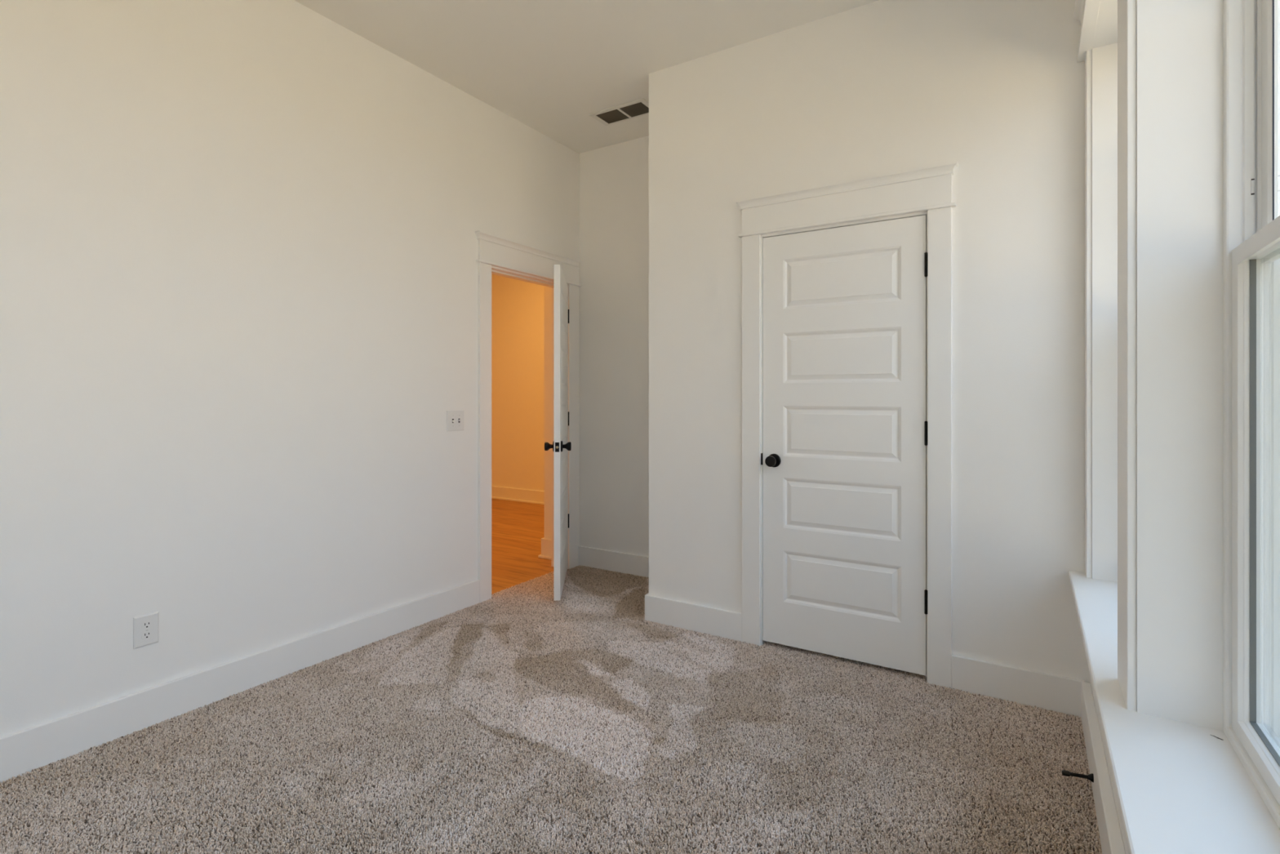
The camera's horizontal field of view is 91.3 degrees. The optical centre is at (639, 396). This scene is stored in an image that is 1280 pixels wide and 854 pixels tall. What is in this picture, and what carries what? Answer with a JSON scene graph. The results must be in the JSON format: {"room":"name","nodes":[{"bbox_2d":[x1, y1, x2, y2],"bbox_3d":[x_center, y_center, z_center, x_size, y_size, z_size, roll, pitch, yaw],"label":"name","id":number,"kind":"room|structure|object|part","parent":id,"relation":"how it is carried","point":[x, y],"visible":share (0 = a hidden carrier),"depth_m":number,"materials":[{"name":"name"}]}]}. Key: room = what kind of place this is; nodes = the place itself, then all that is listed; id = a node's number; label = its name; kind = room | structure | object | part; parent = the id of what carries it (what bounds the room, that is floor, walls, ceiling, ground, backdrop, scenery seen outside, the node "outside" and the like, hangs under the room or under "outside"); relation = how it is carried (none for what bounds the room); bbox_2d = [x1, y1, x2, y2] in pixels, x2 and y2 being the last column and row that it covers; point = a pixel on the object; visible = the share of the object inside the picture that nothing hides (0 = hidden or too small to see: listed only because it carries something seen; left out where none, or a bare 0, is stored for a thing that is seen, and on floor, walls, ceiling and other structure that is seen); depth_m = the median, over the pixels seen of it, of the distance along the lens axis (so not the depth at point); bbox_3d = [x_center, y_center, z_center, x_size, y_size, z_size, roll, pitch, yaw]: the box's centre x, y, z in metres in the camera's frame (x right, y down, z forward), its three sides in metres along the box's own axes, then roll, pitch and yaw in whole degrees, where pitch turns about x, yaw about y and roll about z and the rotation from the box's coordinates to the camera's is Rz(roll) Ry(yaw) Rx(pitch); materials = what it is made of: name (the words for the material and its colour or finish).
{"room":"empty bedroom","nodes":[
{"label":"empty bedroom","id":0,"kind":"room"},
{"bbox_2d":[0,0,579,737],"bbox_3d":[-1.705,-0.268,2.776,0.146,3.068,4.800,0,0,32],"label":"wall","id":1,"kind":"structure","parent":0,"point":[238,265],"depth_m":2.60,"materials":[{"name":"paint"}]},
{"bbox_2d":[133,611,159,648],"bbox_3d":[-1.869,0.885,2.368,0.008,0.118,0.080,0,0,32],"label":"wall outlet","id":2,"kind":"object","parent":1,"relation":"attached to","point":[145,627],"visible":1,"depth_m":2.36,"materials":[{"name":"plastic"}]},
{"bbox_2d":[141,631,152,639],"bbox_3d":[-1.866,0.904,2.367,0.002,0.027,0.034,0,0,32],"label":"receptacle","id":3,"kind":"object","parent":2,"relation":"attached to","point":[145,635],"depth_m":2.37,"materials":[{"name":"plastic"}]},
{"bbox_2d":[141,620,152,629],"bbox_3d":[-1.866,0.866,2.367,0.002,0.027,0.034,0,0,32],"label":"receptacle","id":4,"kind":"object","parent":2,"relation":"attached to","point":[145,624],"depth_m":2.37,"materials":[{"name":"plastic"}]},
{"bbox_2d":[0,579,479,782],"bbox_3d":[-1.902,1.181,2.306,0.018,0.146,3.494,0,0,32],"label":"baseboard","id":5,"kind":"structure","parent":1,"relation":"attached to","point":[39,745],"depth_m":2.52,"materials":[{"name":"wood"}]},
{"bbox_2d":[446,410,463,431],"bbox_3d":[-1.068,0.142,3.639,0.018,0.118,0.127,0,0,32],"label":"light switch","id":6,"kind":"object","parent":1,"relation":"attached to","point":[455,419],"visible":1,"depth_m":3.63,"materials":[{"name":"plastic"}]},
{"bbox_2d":[475,231,582,603],"bbox_3d":[-0.777,0.131,4.237,0.206,2.247,1.020,0,0,32],"label":"door frame","id":7,"kind":"structure","parent":1,"relation":"attached to","point":[496,255],"depth_m":4.09,"materials":[{"name":"wood"}]},
{"bbox_3d":[-0.950,0.222,3.829,0.018,2.065,0.098,0,0,32],"label":"casing","id":8,"kind":"part","parent":7,"relation":"part of","materials":[{"name":"wood"}]},
{"bbox_3d":[-0.715,-0.972,4.181,0.042,0.043,0.992,0,0,32],"label":"crown","id":9,"kind":"part","parent":7,"relation":"part of","materials":[{"name":"wood"}]},
{"bbox_3d":[-0.490,0.222,4.564,0.018,2.065,0.104,0,0,32],"label":"casing","id":10,"kind":"part","parent":7,"relation":"part of","materials":[{"name":"wood"}]},
{"bbox_2d":[544,264,571,599],"bbox_3d":[-0.519,0.218,4.138,0.162,2.020,0.772,0,0,-3],"label":"door","id":11,"kind":"structure","parent":1,"relation":"in","point":[561,446],"depth_m":3.84,"materials":[{"name":"wood"}]},
{"bbox_3d":[-0.552,0.306,3.822,0.062,0.054,0.054,0,0,-3],"label":"knob","id":12,"kind":"part","parent":11,"relation":"part of","materials":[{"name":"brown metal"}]},
{"bbox_3d":[-0.498,0.306,3.763,0.025,0.058,0.002,0,0,-3],"label":"latch plate","id":13,"kind":"part","parent":11,"relation":"part of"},
{"bbox_3d":[-0.452,0.306,3.828,0.062,0.054,0.054,0,0,-3],"label":"knob","id":14,"kind":"part","parent":11,"relation":"part of","materials":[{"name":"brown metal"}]},
{"bbox_2d":[491,274,544,491],"bbox_3d":[-1.299,-0.268,7.438,4.310,3.068,0.120,0,0,32],"label":"wall","id":15,"kind":"structure","parent":0,"point":[517,306],"depth_m":7.48,"materials":[{"name":"paint"}]},
{"bbox_2d":[491,485,544,504],"bbox_3d":[-1.474,1.177,7.457,3.995,0.151,0.034,0,0,32],"label":"baseboard","id":16,"kind":"structure","parent":15,"relation":"attached to","point":[525,495],"depth_m":7.44,"materials":[{"name":"wood"}]},
{"bbox_3d":[-1.493,1.240,7.458,3.960,0.024,0.016,0,0,32],"label":"shoe moulding","id":17,"kind":"part","parent":16,"relation":"part of","materials":[{"name":"wood"}]},
{"bbox_2d":[544,285,551,539],"bbox_3d":[-0.166,-0.268,5.576,0.215,3.068,1.836,0,0,32],"label":"wall","id":18,"kind":"structure","parent":0,"point":[547,290],"depth_m":4.83,"materials":[{"name":"paint"}]},
{"bbox_2d":[537,537,551,559],"bbox_3d":[-0.234,1.177,5.589,0.154,0.151,1.852,0,0,32],"label":"baseboard","id":19,"kind":"structure","parent":18,"relation":"attached to","point":[545,543],"depth_m":4.82,"materials":[{"name":"wood"}]},
{"bbox_3d":[-0.234,1.240,5.589,0.154,0.024,1.852,0,0,32],"label":"shoe moulding","id":20,"kind":"part","parent":19,"relation":"part of","materials":[{"name":"wood"}]},
{"bbox_2d":[0,498,1100,853],"bbox_3d":[-1.708,1.273,3.874,7.395,0.046,6.358,0,0,32],"label":"floor","id":21,"kind":"structure","parent":0,"point":[807,799],"depth_m":2.35,"materials":[{"name":"brown wood"}]},
{"bbox_2d":[0,564,1102,853],"bbox_3d":[-0.079,1.247,2.426,3.076,0.017,3.346,0,0,32],"label":"carpet","id":22,"kind":"structure","parent":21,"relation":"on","point":[611,599],"depth_m":2.17,"materials":[{"name":"beige carpet"}]},
{"bbox_2d":[293,0,879,153],"bbox_3d":[-0.334,-1.812,1.851,3.450,0.020,4.915,0,0,32],"label":"ceiling","id":23,"kind":"structure","parent":0,"point":[547,65],"depth_m":3.16,"materials":[{"name":"paint"}]},
{"bbox_2d":[588,97,648,125],"bbox_3d":[-0.103,-1.798,3.967,0.409,0.006,0.191,0,0,32],"label":"ceiling vent","id":24,"kind":"object","parent":23,"relation":"in","point":[638,108],"visible":0.88,"depth_m":3.96,"materials":[{"name":"white metal"}]},
{"bbox_2d":[579,135,648,556],"bbox_3d":[0.078,-0.268,4.403,1.152,3.068,0.150,0,0,32],"label":"wall","id":25,"kind":"structure","parent":0,"point":[614,180],"depth_m":4.47,"materials":[{"name":"paint"}]},
{"bbox_2d":[577,545,648,577],"bbox_3d":[-0.024,1.181,4.369,1.014,0.146,0.018,0,0,32],"label":"baseboard","id":26,"kind":"structure","parent":25,"relation":"attached to","point":[609,560],"depth_m":4.46,"materials":[{"name":"wood"}]},
{"bbox_2d":[648,0,1089,683],"bbox_3d":[1.128,-0.268,3.329,2.007,3.068,0.859,0,0,32],"label":"wall","id":27,"kind":"structure","parent":0,"point":[995,88],"depth_m":2.69,"materials":[{"name":"paint"}]},
{"bbox_2d":[644,592,742,641],"bbox_3d":[0.460,1.181,3.638,0.582,0.146,0.709,0,0,32],"label":"baseboard","id":28,"kind":"structure","parent":27,"relation":"attached to","point":[715,621],"depth_m":3.33,"materials":[{"name":"wood"}]},
{"bbox_2d":[762,215,927,675],"bbox_3d":[0.932,0.215,2.930,0.760,2.021,0.097,0,0,32],"label":"door","id":29,"kind":"structure","parent":27,"relation":"in","point":[845,423],"depth_m":2.93,"materials":[{"name":"wood"}]},
{"bbox_3d":[0.651,0.319,3.085,0.054,0.054,0.062,0,0,32],"label":"knob","id":30,"kind":"part","parent":29,"relation":"part of","materials":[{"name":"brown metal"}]},
{"bbox_2d":[735,160,958,688],"bbox_3d":[0.955,0.131,2.977,1.008,2.247,0.162,0,0,32],"label":"door frame","id":31,"kind":"structure","parent":27,"relation":"attached to","point":[926,191],"depth_m":2.81,"materials":[{"name":"wood"}]},
{"bbox_3d":[0.563,0.222,3.165,0.096,2.065,0.018,0,0,32],"label":"casing","id":32,"kind":"part","parent":31,"relation":"part of","materials":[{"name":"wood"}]},
{"bbox_3d":[0.923,-0.972,2.926,1.008,0.043,0.042,0,0,32],"label":"crown","id":33,"kind":"part","parent":31,"relation":"part of","materials":[{"name":"wood"}]},
{"bbox_3d":[1.297,0.222,2.706,0.094,2.065,0.018,0,0,32],"label":"casing","id":34,"kind":"part","parent":31,"relation":"part of","materials":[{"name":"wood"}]},
{"bbox_2d":[951,654,1084,717],"bbox_3d":[1.534,1.181,2.558,0.466,0.146,0.018,0,0,32],"label":"baseboard","id":35,"kind":"structure","parent":27,"relation":"attached to","point":[1050,691],"depth_m":2.55,"materials":[{"name":"wood"}]},
{"bbox_2d":[1089,675,1128,853],"bbox_3d":[1.086,-0.128,1.119,0.265,3.348,4.650,0,0,32],"label":"wall","id":36,"kind":"structure","parent":0,"point":[1104,744],"depth_m":1.81,"materials":[{"name":"paint"}]},
{"bbox_2d":[1061,769,1093,782],"bbox_3d":[1.375,1.191,1.965,0.085,0.025,0.025,0,0,18],"label":"door stop","id":37,"kind":"object","parent":36,"relation":"attached to","point":[1091,776],"visible":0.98,"depth_m":1.96,"materials":[{"name":"black metal"}]},
{"bbox_3d":[1.379,1.190,1.963,0.056,0.012,0.011,0,0,18],"label":"rod","id":38,"kind":"part","parent":37,"relation":"part of","materials":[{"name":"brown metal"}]},
{"bbox_2d":[1080,681,1125,853],"bbox_3d":[0.729,1.181,0.826,0.030,0.146,3.774,0,0,32],"label":"baseboard","id":39,"kind":"structure","parent":36,"relation":"attached to","point":[1108,821],"depth_m":1.84,"materials":[{"name":"wood"}]},
{"bbox_2d":[1092,0,1117,581],"bbox_3d":[1.578,-0.311,1.850,0.325,2.095,1.090,0,0,32],"label":"window frame","id":40,"kind":"structure","parent":36,"relation":"in","point":[1104,47],"depth_m":2.33,"materials":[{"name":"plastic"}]},
{"bbox_2d":[1069,570,1279,853],"bbox_3d":[0.832,0.699,0.877,0.227,0.026,3.610,0,0,32],"label":"window sill","id":41,"kind":"structure","parent":36,"relation":"attached to","point":[1180,788],"depth_m":1.14,"materials":[{"name":"wood"}]},
{"bbox_2d":[1073,0,1279,829],"bbox_3d":[0.925,-0.377,0.857,0.379,2.226,3.544,0,0,32],"label":"window","id":42,"kind":"structure","parent":36,"relation":"in","point":[1208,71],"depth_m":1.30,"materials":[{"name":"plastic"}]},
{"bbox_3d":[0.802,-1.468,0.931,0.091,0.043,3.540,0,0,32],"label":"crown","id":43,"kind":"part","parent":42,"relation":"part of","materials":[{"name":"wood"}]},
{"bbox_3d":[1.719,-0.310,2.398,0.017,2.000,0.080,0,0,32],"label":"casing","id":44,"kind":"part","parent":42,"relation":"part of","materials":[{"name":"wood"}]},
{"bbox_3d":[1.121,-0.310,1.441,0.017,2.000,0.178,0,0,32],"label":"casing","id":45,"kind":"part","parent":42,"relation":"part of","materials":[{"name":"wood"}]},
{"bbox_3d":[0.984,-0.311,0.832,0.118,1.995,0.990,0,0,32],"label":"frame","id":46,"kind":"part","parent":42,"relation":"part of","materials":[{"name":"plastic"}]},
{"bbox_3d":[0.956,0.186,0.850,0.032,0.963,0.952,0,0,32],"label":"sash","id":47,"kind":"part","parent":42,"relation":"part of","materials":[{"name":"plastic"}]},
{"bbox_3d":[0.985,-0.776,0.831,0.014,1.028,0.952,0,0,32],"label":"sash","id":48,"kind":"part","parent":42,"relation":"part of","materials":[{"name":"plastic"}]}
]}

